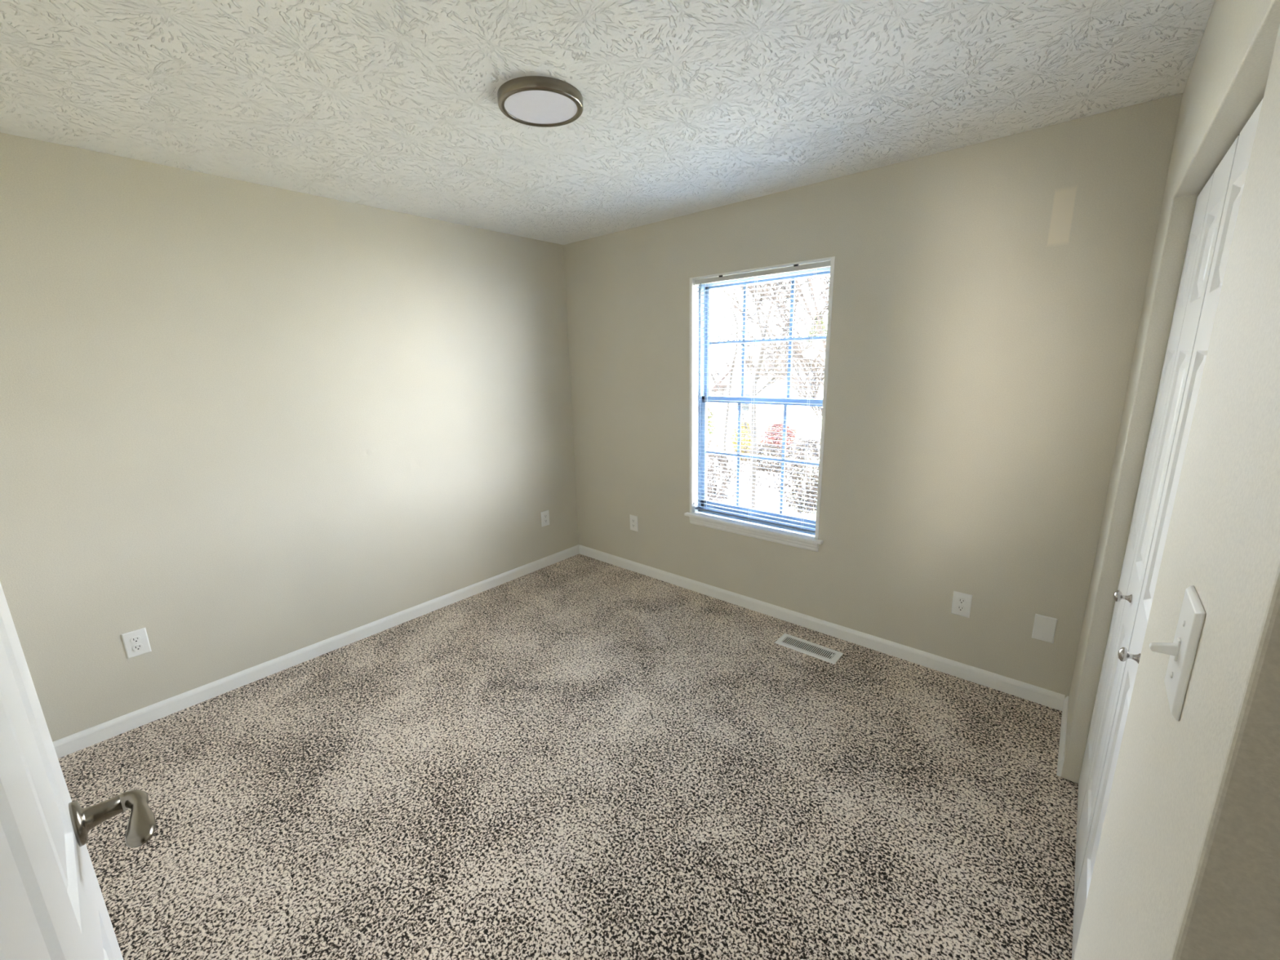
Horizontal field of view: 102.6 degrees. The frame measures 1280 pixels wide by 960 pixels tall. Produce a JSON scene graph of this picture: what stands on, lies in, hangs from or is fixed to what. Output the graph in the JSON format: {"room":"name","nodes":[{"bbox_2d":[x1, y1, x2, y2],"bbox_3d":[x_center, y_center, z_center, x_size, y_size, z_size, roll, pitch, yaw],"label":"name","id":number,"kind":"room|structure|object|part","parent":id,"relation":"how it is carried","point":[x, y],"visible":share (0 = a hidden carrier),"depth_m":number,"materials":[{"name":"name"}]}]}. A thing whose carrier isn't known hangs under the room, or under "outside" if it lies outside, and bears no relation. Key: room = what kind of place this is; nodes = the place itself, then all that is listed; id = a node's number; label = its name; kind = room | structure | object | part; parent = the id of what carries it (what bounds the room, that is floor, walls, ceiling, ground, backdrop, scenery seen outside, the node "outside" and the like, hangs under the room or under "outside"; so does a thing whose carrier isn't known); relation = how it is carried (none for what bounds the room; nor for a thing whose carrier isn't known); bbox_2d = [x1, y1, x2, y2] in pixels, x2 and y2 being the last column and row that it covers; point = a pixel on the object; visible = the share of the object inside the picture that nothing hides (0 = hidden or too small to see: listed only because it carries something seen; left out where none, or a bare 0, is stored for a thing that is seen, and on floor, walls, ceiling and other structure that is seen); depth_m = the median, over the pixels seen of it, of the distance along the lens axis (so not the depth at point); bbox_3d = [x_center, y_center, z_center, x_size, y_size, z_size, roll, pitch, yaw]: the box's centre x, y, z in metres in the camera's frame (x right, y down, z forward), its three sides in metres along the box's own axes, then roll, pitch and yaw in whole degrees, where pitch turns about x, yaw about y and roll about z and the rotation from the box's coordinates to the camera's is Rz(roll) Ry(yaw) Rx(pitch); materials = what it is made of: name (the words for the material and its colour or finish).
{"room":"empty bedroom","nodes":[
{"label":"empty bedroom","id":0,"kind":"room"},
{"bbox_2d":[0,132,578,742],"bbox_3d":[-2.220,-0.111,2.300,0.120,2.440,5.000,10,17,40],"label":"wall","id":1,"kind":"structure","parent":0,"point":[244,425],"depth_m":2.50,"materials":[{"name":"beige paint"}]},
{"bbox_2d":[120,627,151,658],"bbox_3d":[-2.271,0.737,2.313,0.009,0.121,0.079,10,17,40],"label":"wall outlet","id":2,"kind":"object","parent":1,"relation":"attached to","point":[136,642],"visible":1,"depth_m":2.31,"materials":[{"name":"white plastic"}]},
{"bbox_2d":[130,635,141,643],"bbox_3d":[-2.269,0.718,2.307,0.003,0.028,0.034,10,17,40],"label":"receptacle","id":3,"kind":"object","parent":2,"relation":"attached to","point":[134,639],"depth_m":2.31,"materials":[{"name":"white plastic"}]},
{"bbox_2d":[132,643,142,651],"bbox_3d":[-2.268,0.756,2.316,0.003,0.028,0.034,10,17,40],"label":"receptacle","id":4,"kind":"object","parent":2,"relation":"attached to","point":[135,646],"depth_m":2.31,"materials":[{"name":"white plastic"}]},
{"bbox_2d":[53,544,579,758],"bbox_3d":[-1.508,0.868,3.241,0.013,0.076,3.050,10,17,40],"label":"baseboard","id":5,"kind":"structure","parent":1,"relation":"attached to","point":[71,744],"depth_m":2.73,"materials":[{"name":"white paint"}]},
{"bbox_2d":[540,510,549,526],"bbox_3d":[-0.744,0.303,4.035,0.009,0.121,0.079,10,17,40],"label":"wall outlet","id":6,"kind":"object","parent":1,"relation":"attached to","point":[545,514],"visible":1,"depth_m":4.03,"materials":[{"name":"white plastic"}]},
{"bbox_2d":[57,553,1078,959],"bbox_3d":[0.512,1.568,0.407,7.120,0.100,5.160,10,17,40],"label":"floor","id":7,"kind":"structure","parent":0,"point":[579,757],"depth_m":1.90,"materials":[{"name":"carpet"}]},
{"bbox_2d":[774,633,843,664],"bbox_3d":[0.939,0.934,2.861,0.342,0.009,0.131,10,17,40],"label":"floor vent","id":8,"kind":"object","parent":7,"relation":"in","point":[811,649],"visible":1,"depth_m":2.85,"materials":[{"name":"white metal"}]},
{"bbox_2d":[0,0,1214,244],"bbox_3d":[0.456,-0.916,-0.167,7.120,0.120,5.160,10,17,40],"label":"ceiling","id":9,"kind":"structure","parent":0,"point":[690,106],"depth_m":1.63,"materials":[{"name":"white paint"}]},
{"bbox_2d":[497,75,582,127],"bbox_3d":[-0.330,-1.255,1.710,0.280,0.030,0.280,10,17,40],"label":"ceiling light","id":10,"kind":"object","parent":9,"relation":"in","point":[541,101],"visible":1,"depth_m":1.67,"materials":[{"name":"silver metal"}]},
{"bbox_2d":[711,289,762,466],"bbox_3d":[3.187,-4.485,20.715,3.677,8.428,1.699,6,15,28],"label":"bare tree","id":11,"kind":"object","parent":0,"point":[734,357],"visible":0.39,"depth_m":20.19,"materials":[{"name":"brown plant"}]},
{"bbox_2d":[563,93,1182,697],"bbox_3d":[1.243,-0.281,2.695,4.820,2.440,0.160,10,17,40],"label":"wall","id":12,"kind":"structure","parent":0,"point":[988,296],"depth_m":2.45,"materials":[{"name":"beige paint"}]},
{"bbox_2d":[630,514,638,531],"bbox_3d":[-0.048,0.327,3.878,0.079,0.121,0.009,10,17,40],"label":"wall outlet","id":13,"kind":"object","parent":12,"relation":"attached to","point":[633,519],"visible":1,"depth_m":3.87,"materials":[{"name":"white plastic"}]},
{"bbox_2d":[684,256,835,551],"bbox_3d":[0.708,-0.428,3.105,0.950,1.589,0.191,10,17,40],"label":"window","id":14,"kind":"structure","parent":12,"relation":"in","point":[780,535],"depth_m":3.20,"materials":[{"name":"white paint"}]},
{"bbox_3d":[0.737,-0.129,3.196,0.839,0.760,0.028,10,17,40],"label":"sash","id":15,"kind":"part","parent":14,"relation":"part of","materials":[{"name":"white plastic"}]},
{"bbox_2d":[693,260,831,533],"bbox_3d":[0.683,-0.467,3.073,0.854,1.480,0.042,10,17,40],"label":"window blind","id":16,"kind":"object","parent":14,"relation":"attached to","point":[795,268],"visible":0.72,"depth_m":3.03,"materials":[{"name":"plastic"}]},
{"bbox_3d":[0.425,-0.500,3.300,0.001,1.443,0.028,10,17,40],"label":"ladder cord","id":17,"kind":"part","parent":16,"relation":"part of","materials":[{"name":"white fabric"}]},
{"bbox_3d":[0.679,-0.457,3.086,0.001,1.443,0.028,10,17,40],"label":"ladder cord","id":18,"kind":"part","parent":16,"relation":"part of","materials":[{"name":"white fabric"}]},
{"bbox_3d":[0.703,0.247,3.242,0.848,0.012,0.026,10,17,40],"label":"rail","id":19,"kind":"part","parent":16,"relation":"part of","materials":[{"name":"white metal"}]},
{"bbox_3d":[0.941,-0.412,2.865,0.001,1.443,0.028,10,17,40],"label":"ladder cord","id":20,"kind":"part","parent":16,"relation":"part of","materials":[{"name":"white fabric"}]},
{"bbox_3d":[0.742,-0.828,3.059,0.839,0.727,0.028,10,17,40],"label":"sash","id":21,"kind":"part","parent":14,"relation":"part of","materials":[{"name":"white plastic"}]},
{"bbox_2d":[578,544,1065,711],"bbox_3d":[0.698,0.797,3.332,3.196,0.076,0.013,10,17,40],"label":"baseboard","id":22,"kind":"structure","parent":12,"relation":"attached to","point":[1048,698],"depth_m":2.88,"materials":[{"name":"white paint"}]},
{"bbox_2d":[951,591,972,617],"bbox_3d":[1.574,0.610,2.511,0.079,0.121,0.009,10,17,40],"label":"wall outlet","id":23,"kind":"object","parent":12,"relation":"attached to","point":[962,602],"visible":1,"depth_m":2.51,"materials":[{"name":"white plastic"}]},
{"bbox_2d":[956,604,964,611],"bbox_3d":[1.573,0.629,2.513,0.034,0.028,0.003,10,17,40],"label":"receptacle","id":24,"kind":"object","parent":23,"relation":"attached to","point":[959,607],"depth_m":2.51,"materials":[{"name":"white plastic"}]},
{"bbox_2d":[957,597,965,604],"bbox_3d":[1.572,0.592,2.504,0.034,0.028,0.003,10,17,40],"label":"receptacle","id":25,"kind":"object","parent":23,"relation":"attached to","point":[960,600],"depth_m":2.50,"materials":[{"name":"white plastic"}]},
{"bbox_2d":[1031,613,1057,643],"bbox_3d":[1.820,0.669,2.308,0.079,0.121,0.007,10,17,40],"label":"blank plate","id":26,"kind":"object","parent":12,"relation":"attached to","point":[1044,628],"visible":1,"depth_m":2.31,"materials":[{"name":"white plastic"}]},
{"bbox_2d":[1061,0,1279,959],"bbox_3d":[1.209,0.069,1.183,0.110,2.440,2.237,10,17,40],"label":"wall","id":27,"kind":"structure","parent":0,"point":[1187,865],"depth_m":0.54,"materials":[{"name":"beige paint"}]},
{"bbox_2d":[1056,696,1068,777],"bbox_3d":[1.759,1.050,2.131,0.013,0.076,0.488,10,17,40],"label":"baseboard","id":28,"kind":"structure","parent":27,"relation":"attached to","point":[1064,712],"depth_m":2.07,"materials":[{"name":"white paint"}]},
{"bbox_2d":[1073,135,1239,904],"bbox_3d":[1.424,0.214,1.479,0.066,1.990,0.567,10,17,40],"label":"door","id":29,"kind":"structure","parent":27,"relation":"in","point":[1210,203],"depth_m":1.41,"materials":[{"name":"white paint"}]},
{"bbox_3d":[1.328,0.322,1.410,0.037,0.032,0.032,10,17,40],"label":"knob","id":30,"kind":"part","parent":29,"relation":"part of","materials":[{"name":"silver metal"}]},
{"bbox_2d":[1071,97,1263,959],"bbox_3d":[1.044,0.322,1.050,0.066,1.990,0.567,10,17,40],"label":"door","id":31,"kind":"structure","parent":27,"relation":"in","point":[1246,136],"depth_m":1.13,"materials":[{"name":"white paint"}]},
{"bbox_3d":[1.086,0.390,1.137,0.037,0.032,0.032,10,17,40],"label":"knob","id":32,"kind":"part","parent":31,"relation":"part of","materials":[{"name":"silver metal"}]},
{"bbox_2d":[1149,585,1205,720],"bbox_3d":[0.562,0.178,0.545,0.028,0.121,0.079,10,17,40],"label":"light switch","id":33,"kind":"object","parent":27,"relation":"attached to","point":[1182,651],"visible":1,"depth_m":0.52,"materials":[{"name":"white plastic"}]},
{"bbox_3d":[0.345,0.391,-0.125,7.000,2.440,0.933,10,17,40],"label":"wall","id":34,"kind":"structure","parent":0,"visible":0},
{"bbox_2d":[0,582,155,959],"bbox_3d":[-0.585,0.459,0.552,0.775,2.020,0.116,10,17,40],"label":"door","id":35,"kind":"structure","parent":34,"relation":"in","point":[53,907],"depth_m":0.59,"materials":[{"name":"white paint"}]},
{"bbox_3d":[-0.830,0.511,0.784,0.066,0.066,0.052,10,17,40],"label":"lever handle","id":36,"kind":"part","parent":35,"relation":"part of","materials":[{"name":"silver metal"}]},
{"bbox_3d":[-0.763,0.511,0.779,0.134,0.027,0.035,10,17,40],"label":"lever","id":37,"kind":"part","parent":35,"relation":"part of","materials":[{"name":"silver metal"}]},
{"label":"outside","id":38,"kind":"structure","parent":0,"visible":0},
{"bbox_2d":[707,418,821,519],"bbox_3d":[17.692,-6.677,47.933,90.000,0.200,89.500,10,17,40],"label":"lawn","id":39,"kind":"structure","parent":38,"point":[759,428],"depth_m":30.78,"materials":[{"name":"white"}]},
{"bbox_2d":[707,403,716,434],"bbox_3d":[2.504,-6.540,32.536,4.794,7.396,4.865,10,17,40],"label":"evergreen tree","id":40,"kind":"object","parent":39,"relation":"on","point":[708,416],"visible":0.02,"depth_m":32.63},
{"bbox_2d":[707,439,723,455],"bbox_3d":[2.609,-1.666,25.044,3.526,1.147,1.726,10,17,40],"label":"shrub","id":41,"kind":"object","parent":39,"relation":"on","point":[709,440],"visible":0.04,"depth_m":24.33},
{"bbox_2d":[707,359,741,421],"bbox_3d":[3.747,-8.065,44.651,11.400,4.600,8.700,10,17,40],"label":"house","id":42,"kind":"structure","parent":39,"relation":"on","point":[716,411],"depth_m":39.59,"materials":[{"name":"white"}]},
{"bbox_2d":[706,453,759,502],"bbox_3d":[2.528,-0.103,17.246,2.748,1.603,2.529,10,17,40],"label":"shrub","id":43,"kind":"object","parent":39,"relation":"on","point":[714,456],"visible":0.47,"depth_m":16.85,"materials":[{"name":"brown plant"}]},
{"bbox_2d":[729,421,759,460],"bbox_3d":[4.811,-1.755,23.575,1.476,1.925,1.332,10,17,40],"label":"shrub","id":44,"kind":"object","parent":39,"relation":"on","point":[748,436],"visible":0.39,"depth_m":23.33,"materials":[{"name":"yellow plant"}]},
{"bbox_2d":[706,446,793,513],"bbox_3d":[3.855,0.093,19.516,4.564,0.020,17.060,2,13,12],"label":"driveway","id":45,"kind":"structure","parent":39,"relation":"on","point":[735,459],"depth_m":18.32,"materials":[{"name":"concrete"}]},
{"bbox_2d":[710,275,827,508],"bbox_3d":[2.989,-2.845,12.665,2.634,8.867,3.910,-13,17,-41],"label":"bare tree","id":46,"kind":"object","parent":45,"relation":"on","point":[754,393],"visible":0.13,"depth_m":12.70,"materials":[{"name":"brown plant"}]},
{"bbox_2d":[729,443,808,472],"bbox_3d":[5.213,-0.909,21.351,3.410,1.247,1.808,10,17,40],"label":"shrub","id":47,"kind":"object","parent":39,"relation":"on","point":[760,450],"visible":0.44,"depth_m":21.09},
{"bbox_2d":[720,341,826,429],"bbox_3d":[13.155,-7.127,37.223,11.000,5.700,9.700,10,17,40],"label":"house","id":48,"kind":"structure","parent":39,"relation":"on","point":[764,409],"depth_m":35.45,"materials":[{"name":"white"}]},
{"bbox_3d":[7.370,-5.557,36.553,1.000,1.200,0.030,10,17,40],"label":"pane","id":49,"kind":"part","parent":48,"relation":"part of","materials":[{"name":"white glass"}]},
{"bbox_2d":[720,275,830,421],"bbox_3d":[2.662,-0.942,7.860,3.103,7.338,2.267,10,17,40],"label":"bare tree","id":50,"kind":"object","parent":39,"relation":"on","point":[814,395],"visible":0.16,"depth_m":7.85,"materials":[{"name":"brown plant"}]},
{"bbox_2d":[757,421,803,454],"bbox_3d":[6.858,-2.013,25.021,2.301,1.665,1.402,10,17,40],"label":"shrub","id":51,"kind":"object","parent":39,"relation":"on","point":[780,433],"visible":0.55,"depth_m":24.88,"materials":[{"name":"red plant"}]},
{"bbox_2d":[757,437,820,515],"bbox_3d":[5.065,-0.123,15.471,3.220,2.356,2.798,10,17,40],"label":"shrub","id":52,"kind":"object","parent":39,"relation":"on","point":[814,445],"visible":0.53,"depth_m":15.37,"materials":[{"name":"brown plant"}]},
{"bbox_2d":[805,311,826,342],"bbox_3d":[16.733,-11.318,48.609,4.911,8.922,5.018,10,17,40],"label":"evergreen tree","id":53,"kind":"object","parent":39,"relation":"on","point":[813,332],"visible":0.09,"depth_m":47.68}
]}

